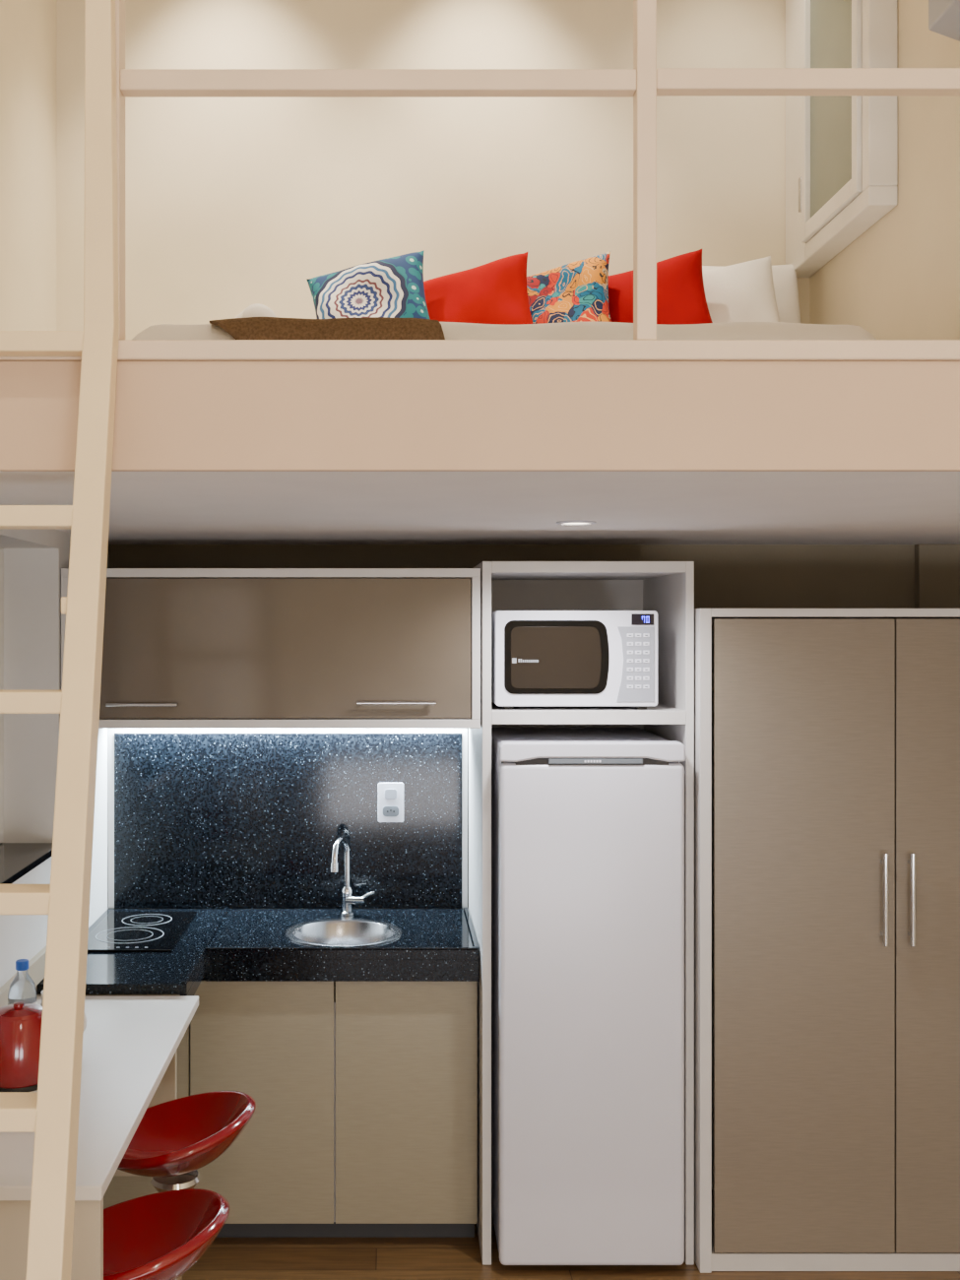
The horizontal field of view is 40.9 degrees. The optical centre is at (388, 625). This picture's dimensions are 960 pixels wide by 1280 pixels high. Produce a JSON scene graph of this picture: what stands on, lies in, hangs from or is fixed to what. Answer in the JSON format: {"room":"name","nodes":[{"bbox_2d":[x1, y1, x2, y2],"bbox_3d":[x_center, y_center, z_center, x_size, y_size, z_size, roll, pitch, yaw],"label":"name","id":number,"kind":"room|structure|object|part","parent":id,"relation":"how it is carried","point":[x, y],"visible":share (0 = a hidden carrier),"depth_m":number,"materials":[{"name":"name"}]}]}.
{"room":"studio apartment","nodes":[
{"label":"studio apartment","id":0,"kind":"room"},
{"bbox_2d":[0,0,108,995],"bbox_3d":[-1.178,-0.200,1.450,0.304,4.400,6.500,0,0,0],"label":"wall","id":1,"kind":"structure","parent":0,"point":[33,559],"depth_m":3.87,"materials":[{"name":"white paint"}]},
{"bbox_2d":[0,548,3,842],"bbox_3d":[-1.220,0.218,3.545,0.040,0.914,0.888,0,0,0],"label":"frame","id":2,"kind":"object","parent":1,"relation":"attached to","point":[1,549],"visible":0.89,"depth_m":3.96,"materials":[{"name":"white metal"}]},
{"bbox_2d":[0,945,46,1007],"bbox_3d":[-1.020,0.997,3.248,0.020,0.074,1.615,0,0,0],"label":"trim","id":3,"kind":"structure","parent":1,"relation":"attached to","point":[36,964],"depth_m":3.65,"materials":[{"name":"beige laminate"}]},
{"bbox_2d":[0,842,52,884],"bbox_3d":[-1.169,0.689,3.545,0.302,0.021,0.886,0,0,0],"label":"window sill","id":4,"kind":"structure","parent":1,"relation":"attached to","point":[17,860],"depth_m":3.74,"materials":[{"name":"black stone"}]},
{"bbox_2d":[56,0,809,339],"bbox_3d":[0.059,-1.470,4.025,2.778,1.860,0.150,0,0,0],"label":"wall","id":5,"kind":"structure","parent":0,"point":[232,204],"depth_m":3.95,"materials":[{"name":"beige paint"}]},
{"bbox_2d":[108,544,914,908],"bbox_3d":[0.560,0.730,4.775,3.780,2.540,0.150,0,0,0],"label":"wall","id":6,"kind":"structure","parent":0,"point":[726,576],"depth_m":4.70,"materials":[{"name":"beige paint"}]},
{"bbox_2d":[107,728,115,907],"bbox_3d":[-1.018,0.680,4.692,0.023,0.712,0.014,0,0,0],"label":"trim","id":7,"kind":"structure","parent":6,"relation":"attached to","point":[110,732],"depth_m":4.68,"materials":[{"name":"white laminate"}]},
{"bbox_2d":[61,568,480,728],"bbox_3d":[-0.369,0.072,4.335,1.311,0.501,0.711,0,0,0],"label":"upper cabinet","id":8,"kind":"object","parent":6,"relation":"attached to","point":[183,648],"visible":0.84,"depth_m":4.00,"materials":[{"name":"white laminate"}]},
{"bbox_3d":[-0.770,0.248,3.985,0.220,0.012,0.012,0,0,0],"label":"handle","id":9,"kind":"part","parent":8,"relation":"part of","materials":[{"name":"silver metal"}]},
{"bbox_3d":[0.022,0.243,3.985,0.245,0.012,0.012,0,0,0],"label":"handle","id":10,"kind":"part","parent":8,"relation":"part of","materials":[{"name":"silver metal"}]},
{"bbox_2d":[114,733,461,908],"bbox_3d":[-0.368,0.716,4.689,1.273,0.640,0.021,0,0,0],"label":"backsplash","id":11,"kind":"structure","parent":6,"relation":"attached to","point":[202,820],"depth_m":4.68,"materials":[{"name":"black stone"}]},
{"bbox_2d":[378,782,403,822],"bbox_3d":[0.007,0.647,4.670,0.096,0.144,0.016,0,0,0],"label":"power outlet","id":12,"kind":"object","parent":11,"relation":"attached to","point":[390,795],"visible":1,"depth_m":4.67,"materials":[{"name":"white plastic"}]},
{"bbox_2d":[383,806,398,816],"bbox_3d":[0.007,0.678,4.665,0.060,0.038,0.005,0,0,0],"label":"socket","id":13,"kind":"object","parent":12,"relation":"attached to","point":[387,810],"depth_m":4.66,"materials":[{"name":"white plastic"}]},
{"bbox_2d":[384,788,396,799],"bbox_3d":[0.007,0.616,4.666,0.044,0.038,0.004,0,0,0],"label":"light switch","id":14,"kind":"object","parent":12,"relation":"attached to","point":[390,794],"depth_m":4.66,"materials":[{"name":"white plastic"}]},
{"bbox_2d":[114,728,467,732],"bbox_3d":[-0.358,0.359,4.694,1.293,0.071,0.009,0,0,0],"label":"strip light","id":15,"kind":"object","parent":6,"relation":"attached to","point":[115,730],"depth_m":4.69,"materials":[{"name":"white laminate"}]},
{"bbox_2d":[461,733,467,907],"bbox_3d":[0.279,0.716,4.692,0.019,0.640,0.014,0,0,0],"label":"trim","id":16,"kind":"structure","parent":6,"relation":"attached to","point":[464,736],"depth_m":4.68,"materials":[{"name":"white laminate"}]},
{"bbox_2d":[183,1213,959,1279],"bbox_3d":[0.560,2.050,1.450,3.780,0.100,6.800,0,0,0],"label":"floor","id":17,"kind":"structure","parent":0,"point":[225,1258],"depth_m":3.99,"materials":[{"name":"brown wood"}]},
{"bbox_2d":[0,995,198,1279],"bbox_3d":[-0.788,1.534,3.069,0.481,0.929,1.258,0,0,0],"label":"breakfast bar","id":18,"kind":"object","parent":17,"relation":"on","point":[131,1043],"visible":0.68,"depth_m":2.84,"materials":[{"name":"white laminate"}]},
{"bbox_2d":[0,1001,42,1091],"bbox_3d":[-0.855,0.975,2.983,0.176,0.188,0.152,0,0,36],"label":"electric kettle","id":19,"kind":"object","parent":18,"relation":"on","point":[20,1022],"visible":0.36,"depth_m":2.93,"materials":[{"name":"red plastic"}]},
{"bbox_3d":[-0.865,0.894,2.990,0.114,0.026,0.114,0,0,0],"label":"lid","id":20,"kind":"part","parent":19,"relation":"part of","materials":[{"name":"red plastic"}]},
{"bbox_2d":[7,959,37,1005],"bbox_3d":[-0.945,0.967,3.300,0.073,0.205,0.073,0,0,0],"label":"water bottle","id":21,"kind":"object","parent":18,"relation":"on","point":[22,989],"visible":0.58,"depth_m":3.28,"materials":[{"name":"clear plastic"}]},
{"bbox_3d":[-0.790,1.549,2.462,0.477,0.900,0.025,0,0,0],"label":"panel","id":22,"kind":"part","parent":18,"relation":"part of","materials":[{"name":"beige laminate"}]},
{"bbox_2d":[40,990,86,1030],"bbox_3d":[-0.832,0.999,3.245,0.105,0.140,0.086,0,0,33],"label":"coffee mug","id":23,"kind":"object","parent":18,"relation":"on","point":[85,1017],"visible":0.11,"depth_m":3.25,"materials":[{"name":"white ceramic"}]},
{"bbox_3d":[-0.785,1.006,3.250,0.037,0.075,0.010,0,0,0],"label":"handle","id":24,"kind":"part","parent":23,"relation":"part of","materials":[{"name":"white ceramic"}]},
{"bbox_2d":[103,1188,229,1279],"bbox_3d":[-0.530,1.610,2.685,0.390,0.778,0.394,0,0,5],"label":"bar stool","id":25,"kind":"object","parent":17,"relation":"on","point":[159,1236],"visible":0.74,"depth_m":2.76,"materials":[{"name":"red plastic"}]},
{"bbox_2d":[117,1090,255,1279],"bbox_3d":[-0.520,1.582,3.120,0.390,0.833,0.394,0,0,0],"label":"bar stool","id":26,"kind":"object","parent":17,"relation":"on","point":[173,1139],"visible":0.74,"depth_m":3.16,"materials":[{"name":"red plastic"}]},
{"bbox_3d":[-0.520,1.375,3.120,0.120,0.070,0.120,0,0,0],"label":"seat mount","id":27,"kind":"part","parent":26,"relation":"part of","materials":[{"name":"silver metal"}]},
{"bbox_3d":[-0.516,1.240,3.120,0.382,0.149,0.394,0,0,0],"label":"seat","id":28,"kind":"part","parent":26,"relation":"part of","materials":[{"name":"red plastic"}]},
{"bbox_2d":[85,973,477,1237],"bbox_3d":[-0.370,1.534,4.400,1.312,0.929,0.560,0,0,0],"label":"base cabinet","id":29,"kind":"object","parent":17,"relation":"on","point":[363,1122],"visible":0.43,"depth_m":4.12,"materials":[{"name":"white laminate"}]},
{"bbox_3d":[-0.836,1.536,4.131,0.381,0.782,0.013,0,0,0],"label":"door","id":30,"kind":"part","parent":29,"relation":"part of","materials":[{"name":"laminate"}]},
{"bbox_2d":[36,907,479,995],"bbox_3d":[-0.370,1.083,4.189,1.316,0.108,0.977,0,0,0],"label":"countertop","id":31,"kind":"structure","parent":29,"relation":"on","point":[225,944],"depth_m":4.08,"materials":[{"name":"black stone"}]},
{"bbox_2d":[87,911,196,952],"bbox_3d":[-0.845,1.032,4.330,0.310,0.008,0.540,0,0,0],"label":"cooktop","id":32,"kind":"object","parent":31,"relation":"in","point":[118,931],"visible":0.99,"depth_m":4.29,"materials":[{"name":"black glass"}]},
{"bbox_2d":[285,918,401,986],"bbox_3d":[-0.152,1.111,4.310,0.390,0.163,0.390,0,0,0],"label":"sink","id":33,"kind":"object","parent":31,"relation":"in","point":[329,932],"visible":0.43,"depth_m":4.45,"materials":[{"name":"metal"}]},
{"bbox_2d":[329,835,375,915],"bbox_3d":[-0.153,0.891,4.539,0.179,0.290,0.126,0,0,-33],"label":"kitchen faucet","id":34,"kind":"object","parent":31,"relation":"on","point":[349,899],"visible":1,"depth_m":4.56,"materials":[{"name":"silver metal"}]},
{"bbox_3d":[-0.172,0.847,4.522,0.025,0.201,0.155,0,0,17],"label":"spout","id":35,"kind":"part","parent":34,"relation":"part of","materials":[{"name":"silver metal"}]},
{"bbox_3d":[-0.074,0.959,4.545,0.054,0.035,0.013,0,0,24],"label":"lever","id":36,"kind":"part","parent":34,"relation":"part of","materials":[{"name":"silver metal"}]},
{"bbox_3d":[-0.408,1.536,4.129,0.463,0.782,0.018,0,0,0],"label":"door","id":37,"kind":"part","parent":29,"relation":"part of","materials":[{"name":"laminate"}]},
{"bbox_3d":[0.056,1.536,4.129,0.456,0.782,0.018,0,0,0],"label":"door","id":38,"kind":"part","parent":29,"relation":"part of","materials":[{"name":"laminate"}]},
{"bbox_2d":[0,339,959,544],"bbox_3d":[0.635,-0.417,3.560,3.330,0.246,2.280,0,0,0],"label":"loft platform","id":39,"kind":"object","parent":17,"relation":"on","point":[216,441],"visible":0.97,"depth_m":2.43,"materials":[{"name":"beige wood"}]},
{"bbox_2d":[0,0,119,1279],"bbox_3d":[-0.767,-0.050,2.089,0.515,4.100,0.660,0,0,0],"label":"ladder","id":40,"kind":"object","parent":39,"relation":"attached to","point":[52,1113],"depth_m":2.21,"materials":[{"name":"beige wood"}]},
{"bbox_2d":[131,321,875,339],"bbox_3d":[0.265,-0.616,3.405,1.730,0.150,1.050,0,0,0],"label":"mattress","id":41,"kind":"object","parent":39,"relation":"on","point":[451,330],"visible":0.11,"depth_m":2.90,"materials":[{"name":"white fabric"}]},
{"bbox_2d":[209,317,445,339],"bbox_3d":[-0.135,-0.650,3.051,0.540,0.108,0.385,0,0,0],"label":"folded blanket","id":42,"kind":"object","parent":41,"relation":"on","point":[248,328],"visible":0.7,"depth_m":2.87,"materials":[{"name":"brown fabric"}]},
{"bbox_2d":[234,303,275,318],"bbox_3d":[-0.385,-0.765,3.400,0.108,0.131,0.263,0,0,-29],"label":"rolled towel","id":43,"kind":"object","parent":42,"relation":"on","point":[257,309],"visible":0.19,"depth_m":3.29,"materials":[{"name":"white fabric"}]},
{"bbox_2d":[306,250,429,319],"bbox_3d":[-0.050,-0.871,3.548,0.379,0.361,0.199,0,0,3],"label":"throw pillow","id":44,"kind":"object","parent":41,"relation":"on","point":[393,287],"visible":0.61,"depth_m":3.51,"materials":[{"name":"fabric"}]},
{"bbox_2d":[423,252,533,324],"bbox_3d":[0.238,-0.872,3.600,0.408,0.364,0.176,0,0,18],"label":"throw pillow","id":45,"kind":"object","parent":41,"relation":"on","point":[495,291],"visible":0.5,"depth_m":3.55,"materials":[{"name":"red fabric"}]},
{"bbox_2d":[526,251,611,323],"bbox_3d":[0.469,-0.877,3.648,0.407,0.373,0.167,0,0,25],"label":"throw pillow","id":46,"kind":"object","parent":41,"relation":"on","point":[578,290],"visible":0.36,"depth_m":3.59,"materials":[{"name":"fabric"}]},
{"bbox_2d":[608,249,712,324],"bbox_3d":[0.735,-0.884,3.661,0.438,0.389,0.170,0,0,18],"label":"throw pillow","id":47,"kind":"object","parent":41,"relation":"on","point":[680,292],"visible":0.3,"depth_m":3.60,"materials":[{"name":"red fabric"}]},
{"bbox_2d":[702,256,779,322],"bbox_3d":[0.954,-0.886,3.737,0.422,0.393,0.174,0,0,17],"label":"bed pillow","id":48,"kind":"object","parent":41,"relation":"on","point":[744,291],"visible":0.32,"depth_m":3.69,"materials":[{"name":"white fabric"}]},
{"bbox_2d":[702,264,800,322],"bbox_3d":[1.085,-0.893,3.840,0.333,0.406,0.140,0,0,-5],"label":"bed pillow","id":49,"kind":"object","parent":41,"relation":"on","point":[785,280],"visible":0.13,"depth_m":3.81,"materials":[{"name":"white fabric"}]},
{"bbox_2d":[115,0,959,339],"bbox_3d":[0.369,-1.470,2.460,1.821,1.860,0.060,0,0,0],"label":"loft railing","id":50,"kind":"object","parent":39,"relation":"on","point":[644,82],"depth_m":2.43,"materials":[{"name":"beige wood"}]},
{"bbox_2d":[555,520,596,525],"bbox_3d":[0.536,-0.292,3.665,0.118,0.006,0.118,0,0,0],"label":"recessed light","id":51,"kind":"object","parent":39,"relation":"attached to","point":[573,523],"visible":1,"depth_m":3.64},
{"bbox_2d":[468,561,694,1264],"bbox_3d":[0.623,0.899,4.345,0.661,2.199,0.690,0,0,0],"label":"tall cabinet","id":52,"kind":"object","parent":17,"relation":"on","point":[667,588],"visible":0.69,"depth_m":4.01,"materials":[{"name":"white laminate"}]},
{"bbox_2d":[491,610,657,708],"bbox_3d":[0.593,0.111,4.226,0.514,0.313,0.388,0,0,0],"label":"microwave oven","id":53,"kind":"object","parent":52,"relation":"on","point":[540,658],"visible":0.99,"depth_m":4.04,"materials":[{"name":"white plastic"}]},
{"bbox_3d":[0.778,0.123,4.038,0.120,0.238,0.003,0,0,0],"label":"control panel","id":54,"kind":"part","parent":53,"relation":"part of","materials":[{"name":"white plastic"}]},
{"bbox_2d":[491,702,685,724],"bbox_3d":[0.624,0.289,4.345,0.608,0.042,0.690,0,0,0],"label":"shelf","id":55,"kind":"object","parent":52,"relation":"attached to","point":[665,713],"depth_m":4.00,"materials":[{"name":"white laminate"}]},
{"bbox_2d":[491,727,685,1265],"bbox_3d":[0.625,1.179,4.263,0.570,1.639,0.674,0,0,0],"label":"refrigerator","id":56,"kind":"object","parent":17,"relation":"on","point":[588,823],"visible":0.98,"depth_m":3.93,"materials":[{"name":"white metal"}]},
{"bbox_2d":[694,608,959,1273],"bbox_3d":[1.565,0.974,4.172,1.210,2.051,0.516,0,0,0],"label":"wardrobe","id":57,"kind":"object","parent":17,"relation":"on","point":[827,740],"visible":0.81,"depth_m":3.95,"materials":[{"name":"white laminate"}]},
{"bbox_3d":[1.284,0.959,3.961,0.556,1.958,0.018,0,0,0],"label":"door","id":58,"kind":"part","parent":57,"relation":"part of","materials":[{"name":"wood"}]},
{"bbox_3d":[1.849,0.959,3.961,0.563,1.958,0.018,0,0,0],"label":"door","id":59,"kind":"part","parent":57,"relation":"part of","materials":[{"name":"wood"}]},
{"bbox_2d":[809,0,959,339],"bbox_3d":[1.799,-1.470,3.200,1.002,1.860,1.500,0,0,0],"label":"wall","id":60,"kind":"structure","parent":0,"point":[899,279],"depth_m":3.17,"materials":[{"name":"beige paint"}]},
{"bbox_2d":[798,176,801,212],"bbox_3d":[1.216,-1.270,3.774,0.011,0.100,0.022,0,0,0],"label":"hinge","id":61,"kind":"object","parent":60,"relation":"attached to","point":[800,178],"visible":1,"depth_m":3.77,"materials":[{"name":"metal"}]},
{"bbox_2d":[801,0,863,242],"bbox_3d":[1.231,-1.659,3.535,0.042,1.072,0.445,0,0,0],"label":"window","id":62,"kind":"structure","parent":60,"relation":"in","point":[830,20],"depth_m":3.55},
{"bbox_3d":[1.231,-1.659,3.535,0.042,1.072,0.445,0,0,0],"label":"sash","id":63,"kind":"part","parent":62,"relation":"part of","materials":[{"name":"white wood"}]},
{"bbox_2d":[785,0,897,277],"bbox_3d":[1.260,-1.660,3.604,0.075,1.180,0.689,0,0,0],"label":"frame","id":64,"kind":"object","parent":60,"relation":"attached to","point":[879,196],"visible":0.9,"depth_m":3.30,"materials":[{"name":"white wood"}]},
{"bbox_2d":[928,0,959,41],"bbox_3d":[1.242,-1.331,2.740,0.110,0.119,0.160,0,0,0],"label":"wall lamp","id":65,"kind":"object","parent":60,"relation":"attached to","point":[943,15],"visible":1,"depth_m":2.77,"materials":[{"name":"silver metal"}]},
{"bbox_2d":[914,543,959,608],"bbox_3d":[2.115,0.852,4.680,0.370,2.296,0.040,0,0,0],"label":"wall column","id":66,"kind":"structure","parent":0,"point":[936,565],"depth_m":4.66,"materials":[{"name":"beige paint"}]}
]}

